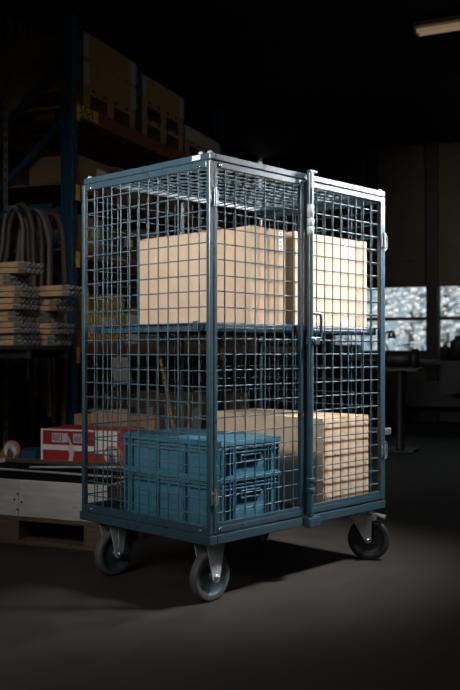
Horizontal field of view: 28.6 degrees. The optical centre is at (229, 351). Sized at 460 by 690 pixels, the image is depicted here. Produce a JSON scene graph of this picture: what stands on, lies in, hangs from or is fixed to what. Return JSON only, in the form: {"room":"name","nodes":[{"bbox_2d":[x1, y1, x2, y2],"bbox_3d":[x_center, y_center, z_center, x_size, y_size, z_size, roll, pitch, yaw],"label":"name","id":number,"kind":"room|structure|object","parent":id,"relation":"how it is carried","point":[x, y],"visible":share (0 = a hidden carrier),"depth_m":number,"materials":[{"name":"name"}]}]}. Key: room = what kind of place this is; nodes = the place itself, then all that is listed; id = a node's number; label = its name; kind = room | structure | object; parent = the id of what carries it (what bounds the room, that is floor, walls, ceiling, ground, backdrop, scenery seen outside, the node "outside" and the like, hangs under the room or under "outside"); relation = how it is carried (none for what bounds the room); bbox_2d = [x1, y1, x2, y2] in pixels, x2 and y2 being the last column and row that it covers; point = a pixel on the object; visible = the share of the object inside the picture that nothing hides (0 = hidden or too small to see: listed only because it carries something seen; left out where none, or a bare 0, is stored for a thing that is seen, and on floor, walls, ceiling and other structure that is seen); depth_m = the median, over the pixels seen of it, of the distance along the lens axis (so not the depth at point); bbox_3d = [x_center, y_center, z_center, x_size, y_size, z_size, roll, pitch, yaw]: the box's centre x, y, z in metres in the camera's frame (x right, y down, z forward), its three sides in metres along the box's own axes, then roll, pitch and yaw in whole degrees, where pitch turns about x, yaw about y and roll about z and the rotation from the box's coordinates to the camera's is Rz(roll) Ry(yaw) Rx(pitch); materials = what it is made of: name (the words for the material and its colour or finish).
{"room":"distribution center","nodes":[
{"label":"distribution center","id":0,"kind":"room"},
{"bbox_2d":[0,13,258,449],"bbox_3d":[-2.739,-0.975,6.183,0.175,3.950,16.600,0,0,22],"label":"wall","id":1,"kind":"structure","parent":0,"point":[26,420],"depth_m":8.71,"materials":[{"name":"black"}]},
{"bbox_2d":[0,420,459,689],"bbox_3d":[2.809,1.100,3.933,12.150,0.200,17.000,0,0,22],"label":"floor","id":2,"kind":"structure","parent":0,"point":[297,609],"depth_m":3.55,"materials":[{"name":"concrete"}]},
{"bbox_2d":[0,450,40,459],"bbox_3d":[-1.063,0.858,6.026,2.240,0.285,0.520,0,0,22],"label":"wooden crate","id":3,"kind":"object","parent":2,"relation":"on","point":[1,451],"visible":0.02,"depth_m":6.23,"materials":[{"name":"brown wood"}]},
{"bbox_2d":[3,440,19,457],"bbox_3d":[-1.454,0.652,5.984,0.137,0.124,0.058,0,0,22],"label":"roll","id":4,"kind":"object","parent":3,"relation":"on","point":[11,449],"visible":0.89,"depth_m":5.97,"materials":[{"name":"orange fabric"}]},
{"bbox_2d":[19,447,40,458],"bbox_3d":[-1.312,0.682,6.045,0.125,0.065,0.164,0,0,22],"label":"bin","id":5,"kind":"object","parent":3,"relation":"on","point":[32,452],"visible":0.62,"depth_m":5.98,"materials":[{"name":"blue plastic"}]},
{"bbox_2d":[41,425,143,463],"bbox_3d":[-0.903,0.609,5.942,0.578,0.212,0.346,0,0,22],"label":"carton","id":6,"kind":"object","parent":3,"relation":"on","point":[64,442],"visible":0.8,"depth_m":5.82,"materials":[{"name":"red cardboard"}]},
{"bbox_2d":[104,446,121,463],"bbox_3d":[-0.739,0.652,5.651,0.137,0.124,0.058,0,0,22],"label":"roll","id":7,"kind":"object","parent":3,"relation":"on","point":[109,447],"visible":0.4,"depth_m":5.63,"materials":[{"name":"metal"}]},
{"bbox_2d":[74,409,160,430],"bbox_3d":[-0.770,0.552,6.135,0.620,0.325,0.096,0,0,22],"label":"carton","id":8,"kind":"object","parent":3,"relation":"on","point":[77,417],"visible":0.27,"depth_m":6.08,"materials":[{"name":"brown cardboard"}]},
{"bbox_2d":[0,0,69,445],"bbox_3d":[-1.530,-0.800,5.962,1.168,3.600,1.101,0,0,22],"label":"shelf","id":9,"kind":"object","parent":2,"relation":"on","point":[6,351],"visible":0.64,"depth_m":6.55,"materials":[{"name":"metal"}]},
{"bbox_2d":[0,334,39,344],"bbox_3d":[-1.514,-0.069,5.528,0.731,0.066,0.193,0,0,24],"label":"folded collar","id":10,"kind":"object","parent":9,"relation":"on","point":[5,339],"visible":0.99,"depth_m":5.34,"materials":[{"name":"brown wood"}]},
{"bbox_2d":[0,322,39,333],"bbox_3d":[-1.515,-0.140,5.486,0.731,0.066,0.193,0,0,21],"label":"folded collar","id":11,"kind":"object","parent":10,"relation":"on","point":[5,327],"visible":1,"depth_m":5.31,"materials":[{"name":"brown wood"}]},
{"bbox_2d":[0,310,33,321],"bbox_3d":[-1.560,-0.210,5.534,0.731,0.066,0.193,0,0,22],"label":"folded collar","id":12,"kind":"object","parent":11,"relation":"on","point":[5,315],"visible":1,"depth_m":5.35,"materials":[{"name":"brown wood"}]},
{"bbox_2d":[0,298,37,310],"bbox_3d":[-1.529,-0.281,5.485,0.731,0.066,0.193,0,0,19],"label":"folded collar","id":13,"kind":"object","parent":12,"relation":"on","point":[22,304],"visible":1,"depth_m":5.32,"materials":[{"name":"brown wood"}]},
{"bbox_2d":[0,286,39,298],"bbox_3d":[-1.513,-0.351,5.469,0.731,0.066,0.193,0,0,20],"label":"folded collar","id":14,"kind":"object","parent":13,"relation":"on","point":[28,292],"visible":1,"depth_m":5.30,"materials":[{"name":"brown wood"}]},
{"bbox_2d":[0,274,29,285],"bbox_3d":[-1.577,-0.421,5.532,0.731,0.066,0.193,0,0,24],"label":"folded collar","id":15,"kind":"object","parent":14,"relation":"on","point":[5,279],"visible":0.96,"depth_m":5.33,"materials":[{"name":"brown wood"}]},
{"bbox_2d":[0,261,44,275],"bbox_3d":[-1.482,-0.492,5.480,0.731,0.066,0.193,0,0,23],"label":"folded collar","id":16,"kind":"object","parent":15,"relation":"on","point":[23,268],"visible":1,"depth_m":5.31,"materials":[{"name":"brown wood"}]},
{"bbox_2d":[36,335,71,345],"bbox_3d":[-1.361,-0.069,5.747,0.731,0.066,0.193,0,0,24],"label":"folded collar","id":17,"kind":"object","parent":9,"relation":"on","point":[50,340],"visible":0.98,"depth_m":5.55,"materials":[{"name":"brown wood"}]},
{"bbox_2d":[36,323,74,334],"bbox_3d":[-1.346,-0.140,5.716,0.731,0.066,0.193,0,0,21],"label":"folded collar","id":18,"kind":"object","parent":17,"relation":"on","point":[45,328],"visible":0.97,"depth_m":5.54,"materials":[{"name":"brown wood"}]},
{"bbox_2d":[33,312,62,322],"bbox_3d":[-1.421,-0.210,5.743,0.731,0.066,0.193,0,0,22],"label":"folded collar","id":19,"kind":"object","parent":18,"relation":"on","point":[39,317],"visible":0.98,"depth_m":5.56,"materials":[{"name":"brown wood"}]},
{"bbox_2d":[33,300,74,311],"bbox_3d":[-1.339,-0.281,5.718,0.731,0.066,0.193,0,0,25],"label":"folded collar","id":20,"kind":"object","parent":19,"relation":"on","point":[43,305],"visible":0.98,"depth_m":5.53,"materials":[{"name":"brown wood"}]},
{"bbox_2d":[30,285,81,298],"bbox_3d":[-1.268,-0.369,5.671,0.731,0.066,0.193,0,0,21],"label":"folded collar","id":21,"kind":"object","parent":20,"relation":"on","point":[52,291],"visible":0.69,"depth_m":5.51,"materials":[{"name":"brown wood"}]},
{"bbox_2d":[0,515,148,550],"bbox_3d":[-1.012,0.928,5.083,1.200,0.144,0.800,0,0,22],"label":"pallet","id":22,"kind":"object","parent":2,"relation":"on","point":[13,529],"visible":0.16,"depth_m":4.69,"materials":[{"name":"brown wood"}]},
{"bbox_2d":[0,458,126,521],"bbox_3d":[-1.013,0.761,5.080,1.200,0.188,0.807,0,0,22],"label":"wooden crate","id":23,"kind":"object","parent":22,"relation":"on","point":[25,498],"visible":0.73,"depth_m":4.63,"materials":[{"name":"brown wood"}]},
{"bbox_2d":[0,462,123,484],"bbox_3d":[-1.012,0.694,5.083,1.140,0.012,0.740,0,0,22],"label":"rubber mat","id":24,"kind":"object","parent":23,"relation":"in","point":[5,474],"visible":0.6,"depth_m":5.09,"materials":[{"name":"black rubber"}]},
{"bbox_2d":[0,468,123,478],"bbox_3d":[-0.996,0.660,4.936,1.042,0.012,0.012,0,0,25],"label":"rod","id":25,"kind":"object","parent":23,"relation":"on","point":[8,469],"visible":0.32,"depth_m":4.91,"materials":[{"name":"metal"}]},
{"bbox_2d":[30,466,122,467],"bbox_3d":[-0.802,0.660,5.149,0.684,0.012,0.012,0,0,2],"label":"rod","id":26,"kind":"object","parent":23,"relation":"on","point":[30,466],"visible":0.45,"depth_m":5.15,"materials":[{"name":"metal"}]},
{"bbox_2d":[0,13,305,424],"bbox_3d":[-0.646,-0.700,9.024,1.108,3.400,5.935,0,0,22],"label":"rack","id":27,"kind":"object","parent":2,"relation":"on","point":[64,198],"visible":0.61,"depth_m":6.89,"materials":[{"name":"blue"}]},
{"bbox_2d":[0,205,28,380],"bbox_3d":[-1.514,-0.402,6.216,0.295,1.204,0.046,0,0,22],"label":"hose","id":28,"kind":"object","parent":27,"relation":"hanging from","point":[11,207],"visible":0.64,"depth_m":6.17,"materials":[{"name":"grey rubber"}]},
{"bbox_2d":[0,207,31,401],"bbox_3d":[-1.497,-0.333,6.310,0.274,1.366,0.047,0,0,22],"label":"hose","id":29,"kind":"object","parent":27,"relation":"hanging from","point":[26,223],"visible":0.35,"depth_m":6.26,"materials":[{"name":"rubber"}]},
{"bbox_2d":[1,202,36,394],"bbox_3d":[-1.462,-0.363,6.243,0.300,1.328,0.052,0,0,22],"label":"hose","id":30,"kind":"object","parent":27,"relation":"hanging from","point":[24,206],"visible":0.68,"depth_m":6.20,"materials":[{"name":"rubber"}]},
{"bbox_2d":[10,206,46,408],"bbox_3d":[-1.428,-0.310,6.379,0.300,1.422,0.053,0,0,22],"label":"hose","id":31,"kind":"object","parent":27,"relation":"hanging from","point":[38,219],"visible":0.36,"depth_m":6.33,"materials":[{"name":"rubber"}]},
{"bbox_2d":[16,207,51,416],"bbox_3d":[-1.369,-0.277,6.306,0.295,1.456,0.050,0,0,22],"label":"hose","id":32,"kind":"object","parent":27,"relation":"hanging from","point":[48,281],"visible":0.52,"depth_m":6.26,"materials":[{"name":"grey rubber"}]},
{"bbox_2d":[24,208,55,422],"bbox_3d":[-1.365,-0.259,6.404,0.306,1.518,0.055,0,0,22],"label":"hose","id":33,"kind":"object","parent":27,"relation":"hanging from","point":[52,360],"visible":0.37,"depth_m":6.34,"materials":[{"name":"rubber"}]},
{"bbox_2d":[35,210,67,425],"bbox_3d":[-1.290,-0.200,6.424,0.309,1.601,0.058,0,0,22],"label":"hose","id":34,"kind":"object","parent":27,"relation":"hanging from","point":[52,213],"visible":0.46,"depth_m":6.36,"materials":[{"name":"rubber"}]},
{"bbox_2d":[29,214,102,251],"bbox_3d":[-1.245,-0.877,6.863,0.421,0.260,0.400,0,0,22],"label":"carton","id":35,"kind":"object","parent":27,"relation":"on","point":[90,220],"visible":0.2,"depth_m":6.77,"materials":[{"name":"brown cardboard"}]},
{"bbox_2d":[0,85,134,140],"bbox_3d":[-1.469,-1.858,7.138,1.200,0.144,0.800,0,0,22],"label":"pallet","id":36,"kind":"object","parent":27,"relation":"on","point":[44,110],"visible":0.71,"depth_m":6.95,"materials":[{"name":"brown wood"}]},
{"bbox_2d":[0,58,136,111],"bbox_3d":[-1.469,-2.030,7.138,1.220,0.198,0.820,0,0,22],"label":"crate","id":37,"kind":"object","parent":36,"relation":"on","point":[22,79],"visible":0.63,"depth_m":6.74,"materials":[{"name":"wood"}]},
{"bbox_2d":[0,30,136,91],"bbox_3d":[-1.469,-2.229,7.138,1.220,0.198,0.820,0,0,22],"label":"crate","id":38,"kind":"object","parent":37,"relation":"on","point":[44,49],"visible":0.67,"depth_m":6.73,"materials":[{"name":"cardboard"}]},
{"bbox_2d":[29,154,110,190],"bbox_3d":[-1.219,-1.337,6.928,0.421,0.220,0.500,0,0,22],"label":"carton","id":39,"kind":"object","parent":27,"relation":"on","point":[42,169],"visible":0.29,"depth_m":6.73,"materials":[{"name":"cardboard"}]},
{"bbox_2d":[44,289,124,343],"bbox_3d":[-1.131,-0.262,7.027,0.429,0.400,0.550,0,0,22],"label":"bin","id":40,"kind":"object","parent":27,"relation":"on","point":[90,301],"visible":0.33,"depth_m":6.97,"materials":[{"name":"yellow plastic"}]},
{"bbox_2d":[25,116,182,160],"bbox_3d":[-1.127,-1.858,7.981,1.200,0.144,0.800,0,0,22],"label":"pallet","id":41,"kind":"object","parent":27,"relation":"on","point":[121,149],"visible":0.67,"depth_m":7.90,"materials":[{"name":"brown wood"}]},
{"bbox_2d":[135,98,182,136],"bbox_3d":[-1.127,-2.004,7.981,1.200,0.144,0.800,0,0,22],"label":"pallet","id":42,"kind":"object","parent":41,"relation":"on","point":[150,111],"visible":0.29,"depth_m":7.73,"materials":[{"name":"brown wood"}]},
{"bbox_2d":[135,73,183,119],"bbox_3d":[-1.127,-2.178,7.981,1.220,0.200,0.820,0,0,22],"label":"crate","id":43,"kind":"object","parent":42,"relation":"on","point":[148,89],"visible":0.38,"depth_m":7.68,"materials":[{"name":"wood"}]},
{"bbox_2d":[104,227,135,258],"bbox_3d":[-1.053,-0.857,7.336,0.421,0.220,0.460,0,0,22],"label":"carton","id":44,"kind":"object","parent":27,"relation":"on","point":[132,239],"visible":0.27,"depth_m":7.23,"materials":[{"name":"brown cardboard"}]},
{"bbox_2d":[113,355,131,386],"bbox_3d":[-0.846,0.147,7.063,0.009,0.255,0.330,0,0,22],"label":"paper sheet","id":45,"kind":"object","parent":27,"relation":"hanging from","point":[123,359],"visible":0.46,"depth_m":7.06,"materials":[{"name":"paper"}]},
{"bbox_2d":[125,315,136,343],"bbox_3d":[-0.858,-0.180,7.354,0.170,0.236,0.160,0,0,22],"label":"carton","id":46,"kind":"object","parent":27,"relation":"on","point":[133,318],"visible":0.21,"depth_m":7.28,"materials":[{"name":"white cardboard"}]},
{"bbox_2d":[111,167,151,204],"bbox_3d":[-0.975,-1.347,7.530,0.421,0.240,0.600,0,0,22],"label":"carton","id":47,"kind":"object","parent":27,"relation":"on","point":[143,198],"visible":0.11,"depth_m":7.44,"materials":[{"name":"brown cardboard"}]},
{"bbox_2d":[124,308,155,343],"bbox_3d":[-0.875,-0.212,7.695,0.381,0.300,0.340,0,0,22],"label":"carton","id":48,"kind":"object","parent":27,"relation":"on","point":[142,336],"visible":0.04,"depth_m":7.56,"materials":[{"name":"brown cardboard"}]},
{"bbox_2d":[121,229,166,258],"bbox_3d":[-0.835,-0.887,7.873,0.421,0.280,0.500,0,0,22],"label":"carton","id":49,"kind":"object","parent":27,"relation":"on","point":[133,231],"visible":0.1,"depth_m":7.60,"materials":[{"name":"brown cardboard"}]},
{"bbox_2d":[81,138,207,172],"bbox_3d":[-0.811,-1.858,8.759,1.200,0.144,0.800,0,0,22],"label":"pallet","id":50,"kind":"object","parent":27,"relation":"on","point":[190,148],"visible":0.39,"depth_m":8.54,"materials":[{"name":"brown wood"}]},
{"bbox_2d":[183,125,219,153],"bbox_3d":[-0.811,-1.992,8.759,1.220,0.120,0.820,0,0,22],"label":"crate","id":51,"kind":"object","parent":50,"relation":"on","point":[194,136],"visible":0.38,"depth_m":8.48,"materials":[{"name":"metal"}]},
{"bbox_2d":[124,304,177,343],"bbox_3d":[-0.693,-0.242,8.145,0.381,0.360,0.450,0,0,22],"label":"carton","id":52,"kind":"object","parent":27,"relation":"on","point":[125,305],"visible":0.08,"depth_m":7.97,"materials":[{"name":"brown cardboard"}]},
{"bbox_2d":[152,190,192,217],"bbox_3d":[-0.655,-1.327,8.318,0.421,0.200,0.600,0,0,22],"label":"carton","id":53,"kind":"object","parent":27,"relation":"on","point":[171,203],"visible":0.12,"depth_m":8.10,"materials":[{"name":"cardboard"}]},
{"bbox_2d":[184,335,204,344],"bbox_3d":[-0.492,-0.192,8.640,0.381,0.260,0.420,0,0,22],"label":"carton","id":54,"kind":"object","parent":27,"relation":"on","point":[185,336],"visible":0.14,"depth_m":8.50,"materials":[{"name":"brown cardboard"}]},
{"bbox_2d":[205,336,238,344],"bbox_3d":[-0.176,-0.212,9.527,0.401,0.300,0.500,0,0,22],"label":"carton","id":55,"kind":"object","parent":27,"relation":"on","point":[227,340],"visible":0.06,"depth_m":9.44,"materials":[{"name":"brown cardboard"}]},
{"bbox_2d":[239,336,263,345],"bbox_3d":[0.106,-0.232,10.222,0.401,0.340,0.600,0,0,22],"label":"carton","id":56,"kind":"object","parent":27,"relation":"on","point":[250,337],"visible":0.06,"depth_m":9.99,"materials":[{"name":"cardboard"}]},
{"bbox_2d":[159,359,173,427],"bbox_3d":[-0.420,0.531,7.316,0.234,0.937,0.754,0,0,-11],"label":"broom","id":57,"kind":"object","parent":2,"relation":"on","point":[160,360],"visible":0.19,"depth_m":7.49,"materials":[{"name":"yellow wood"}]},
{"bbox_2d":[157,390,197,428],"bbox_3d":[-0.571,0.690,8.500,0.441,0.620,0.500,0,0,22],"label":"carton","id":58,"kind":"object","parent":2,"relation":"on","point":[195,394],"visible":0.2,"depth_m":8.29,"materials":[{"name":"brown cardboard"}]},
{"bbox_2d":[202,392,249,427],"bbox_3d":[-0.101,0.725,9.658,0.441,0.550,0.600,0,0,22],"label":"carton","id":59,"kind":"object","parent":2,"relation":"on","point":[229,395],"visible":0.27,"depth_m":9.41,"materials":[{"name":"brown cardboard"}]},
{"bbox_2d":[80,150,390,600],"bbox_3d":[0.078,0.108,4.214,0.876,1.784,1.280,0,0,44],"label":"trolley","id":60,"kind":"object","parent":2,"relation":"on","point":[368,537],"visible":0.94,"depth_m":3.90,"materials":[{"name":"blue metal"}]},
{"bbox_2d":[122,467,280,525],"bbox_3d":[-0.132,0.617,3.963,0.618,0.198,0.370,0,0,44],"label":"crate","id":61,"kind":"object","parent":60,"relation":"on","point":[153,481],"visible":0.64,"depth_m":3.81,"materials":[{"name":"blue plastic"}]},
{"bbox_2d":[122,427,280,479],"bbox_3d":[-0.132,0.439,3.963,0.618,0.156,0.370,0,0,44],"label":"crate","id":62,"kind":"object","parent":61,"relation":"on","point":[153,435],"visible":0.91,"depth_m":3.82,"materials":[{"name":"blue plastic"}]},
{"bbox_2d":[140,226,285,323],"bbox_3d":[-0.092,-0.317,4.075,0.712,0.412,0.228,0,0,44],"label":"cardboard box","id":63,"kind":"object","parent":60,"relation":"on","point":[229,234],"visible":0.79,"depth_m":3.89,"materials":[{"name":"beige cardboard"}]},
{"bbox_2d":[101,323,375,336],"bbox_3d":[0.047,-0.096,4.200,0.734,0.031,1.140,0,0,44],"label":"shelf","id":64,"kind":"object","parent":60,"relation":"attached to","point":[172,327],"depth_m":3.90,"materials":[{"name":"blue metal"}]},
{"bbox_2d":[217,408,367,505],"bbox_3d":[0.275,0.509,4.437,0.736,0.413,0.352,0,0,44],"label":"cardboard box","id":65,"kind":"object","parent":60,"relation":"on","point":[250,420],"visible":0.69,"depth_m":4.19,"materials":[{"name":"brown cardboard"}]},
{"bbox_2d":[285,231,366,326],"bbox_3d":[0.215,-0.319,4.398,0.712,0.416,0.549,0,0,44],"label":"cardboard box","id":66,"kind":"object","parent":60,"relation":"on","point":[320,246],"visible":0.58,"depth_m":4.15,"materials":[{"name":"beige cardboard"}]},
{"bbox_2d":[267,360,459,426],"bbox_3d":[2.331,0.560,12.301,3.600,0.880,0.750,0,0,22],"label":"workbench","id":67,"kind":"object","parent":2,"relation":"on","point":[446,392],"visible":0.52,"depth_m":12.36,"materials":[{"name":"metal"}]},
{"bbox_2d":[327,336,331,359],"bbox_3d":[1.377,-0.051,12.499,0.070,0.340,0.070,0,0,22],"label":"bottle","id":68,"kind":"object","parent":67,"relation":"on","point":[329,344],"visible":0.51,"depth_m":12.47,"materials":[{"name":"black plastic"}]},
{"bbox_2d":[336,350,339,359],"bbox_3d":[1.503,0.050,12.448,0.090,0.140,0.090,0,0,22],"label":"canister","id":69,"kind":"object","parent":67,"relation":"on","point":[338,351],"visible":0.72,"depth_m":12.41,"materials":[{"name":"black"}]},
{"bbox_2d":[333,344,362,359],"bbox_3d":[1.656,0.012,12.685,0.376,0.215,0.271,0,0,22],"label":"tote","id":70,"kind":"object","parent":67,"relation":"on","point":[336,348],"visible":0.77,"depth_m":12.57,"materials":[{"name":"black plastic"}]},
{"bbox_2d":[267,360,459,364],"bbox_3d":[2.331,0.145,12.301,3.600,0.050,0.750,0,0,22],"label":"countertop","id":71,"kind":"structure","parent":67,"relation":"on","point":[446,362],"depth_m":12.13,"materials":[{"name":"metal"}]},
{"bbox_2d":[440,344,449,359],"bbox_3d":[2.847,0.009,11.957,0.130,0.220,0.130,0,0,22],"label":"canister","id":72,"kind":"object","parent":67,"relation":"on","point":[444,350],"visible":1,"depth_m":11.90,"materials":[{"name":"metal"}]},
{"bbox_2d":[450,336,459,359],"bbox_3d":[3.046,-0.045,12.092,0.200,0.330,0.200,0,0,22],"label":"canister","id":73,"kind":"object","parent":67,"relation":"on","point":[455,343],"visible":0.81,"depth_m":12.01,"materials":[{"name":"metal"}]},
{"bbox_2d":[375,330,421,453],"bbox_3d":[1.689,0.395,9.027,0.420,1.210,0.320,0,0,22],"label":"grinder","id":74,"kind":"object","parent":2,"relation":"on","point":[393,358],"visible":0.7,"depth_m":8.98,"materials":[{"name":"metal"}]},
{"bbox_2d":[385,330,395,350],"bbox_3d":[1.600,-0.103,9.029,0.112,0.213,0.160,0,0,0],"label":"lamp","id":75,"kind":"object","parent":74,"relation":"on","point":[391,334],"depth_m":8.98,"materials":[{"name":"metal"}]},
{"bbox_2d":[375,368,421,371],"bbox_3d":[1.689,0.182,9.027,0.420,0.034,0.260,0,0,22],"label":"tray","id":76,"kind":"object","parent":74,"relation":"on","point":[386,369],"depth_m":8.89,"materials":[{"name":"metal"}]},
{"bbox_3d":[-1.243,0.928,7.694,1.100,0.144,0.800,0,0,22],"label":"pallet","id":77,"kind":"object","parent":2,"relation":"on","visible":0},
{"bbox_2d":[78,405,134,414],"bbox_3d":[-1.046,0.655,7.408,0.421,0.400,0.360,0,0,22],"label":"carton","id":78,"kind":"object","parent":77,"relation":"on","point":[132,410],"visible":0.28,"depth_m":7.38,"materials":[{"name":"brown cardboard"}]},
{"bbox_2d":[95,389,155,414],"bbox_3d":[-0.903,0.596,7.760,0.421,0.520,0.340,0,0,22],"label":"carton","id":79,"kind":"object","parent":77,"relation":"on","point":[152,410],"visible":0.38,"depth_m":7.63,"materials":[{"name":"brown cardboard"}]},
{"bbox_2d":[0,0,459,161],"bbox_3d":[2.809,-3.050,3.933,12.150,0.200,17.000,0,0,22],"label":"ceiling","id":80,"kind":"structure","parent":0,"point":[288,78],"depth_m":9.16,"materials":[{"name":"black"}]},
{"bbox_2d":[413,15,459,37],"bbox_3d":[2.353,-2.885,7.732,1.550,0.130,0.170,0,0,26],"label":"strip light","id":81,"kind":"object","parent":80,"relation":"hanging from","point":[451,23],"visible":1,"depth_m":7.94,"materials":[{"name":"brown"}]},
{"bbox_2d":[262,142,459,421],"bbox_3d":[5.964,-0.975,11.711,11.750,3.950,0.212,0,0,22],"label":"wall","id":82,"kind":"structure","parent":0,"point":[401,170],"depth_m":13.05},
{"bbox_2d":[298,154,308,173],"bbox_3d":[1.101,-0.975,13.528,0.141,3.949,0.099,0,0,22],"label":"trim","id":83,"kind":"structure","parent":82,"relation":"attached to","point":[302,158],"depth_m":13.48,"materials":[{"name":"black"}]},
{"bbox_2d":[367,148,377,284],"bbox_3d":[2.075,-1.962,13.132,0.133,1.974,0.099,0,0,22],"label":"trim","id":84,"kind":"structure","parent":82,"relation":"attached to","point":[372,153],"depth_m":13.08,"materials":[{"name":"black metal"}]},
{"bbox_2d":[333,284,425,351],"bbox_3d":[2.188,-0.470,13.184,1.420,0.970,0.120,0,0,22],"label":"window","id":85,"kind":"structure","parent":82,"relation":"in","point":[424,285],"depth_m":13.04,"materials":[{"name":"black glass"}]},
{"bbox_2d":[426,142,438,421],"bbox_3d":[2.871,-0.975,12.810,0.167,3.949,0.099,0,0,22],"label":"trim","id":86,"kind":"structure","parent":82,"relation":"attached to","point":[432,149],"depth_m":12.77,"materials":[{"name":"black metal"}]},
{"bbox_2d":[439,284,459,351],"bbox_3d":[3.622,-0.470,12.603,1.420,0.970,0.120,0,0,22],"label":"window","id":87,"kind":"structure","parent":82,"relation":"in","point":[440,285],"depth_m":12.81,"materials":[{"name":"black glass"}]},
{"label":"outside","id":88,"kind":"structure","parent":0,"visible":0},
{"bbox_3d":[24.912,1.200,34.814,113.998,0.200,90.175,0,0,0],"label":"ground","id":89,"kind":"structure","parent":88,"visible":0},
{"bbox_2d":[336,290,376,348],"bbox_3d":[2.183,-0.656,21.015,2.671,3.516,2.688,0,0,36],"label":"tree","id":90,"kind":"object","parent":89,"relation":"on","point":[374,309],"visible":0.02,"depth_m":20.45,"materials":[{"name":"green plant"}]},
{"bbox_2d":[336,288,399,349],"bbox_3d":[1.925,-0.562,17.585,2.705,3.329,2.696,0,0,0],"label":"tree","id":91,"kind":"object","parent":89,"relation":"on","point":[390,290],"visible":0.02,"depth_m":17.27,"materials":[{"name":"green plant"}]},
{"bbox_2d":[365,287,459,349],"bbox_3d":[4.713,-0.531,23.534,2.718,3.265,2.683,0,0,34],"label":"tree","id":92,"kind":"object","parent":89,"relation":"on","point":[395,308],"visible":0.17,"depth_m":23.50,"materials":[{"name":"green plant"}]},
{"bbox_2d":[385,286,459,348],"bbox_3d":[4.757,-0.522,19.997,2.705,3.249,2.693,0,0,20],"label":"tree","id":93,"kind":"object","parent":89,"relation":"on","point":[446,302],"visible":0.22,"depth_m":19.90,"materials":[{"name":"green plant"}]},
{"bbox_2d":[403,286,459,349],"bbox_3d":[4.423,-0.765,16.546,2.695,3.733,2.660,0,0,10],"label":"tree","id":94,"kind":"object","parent":89,"relation":"on","point":[452,297],"visible":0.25,"depth_m":16.66,"materials":[{"name":"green plant"}]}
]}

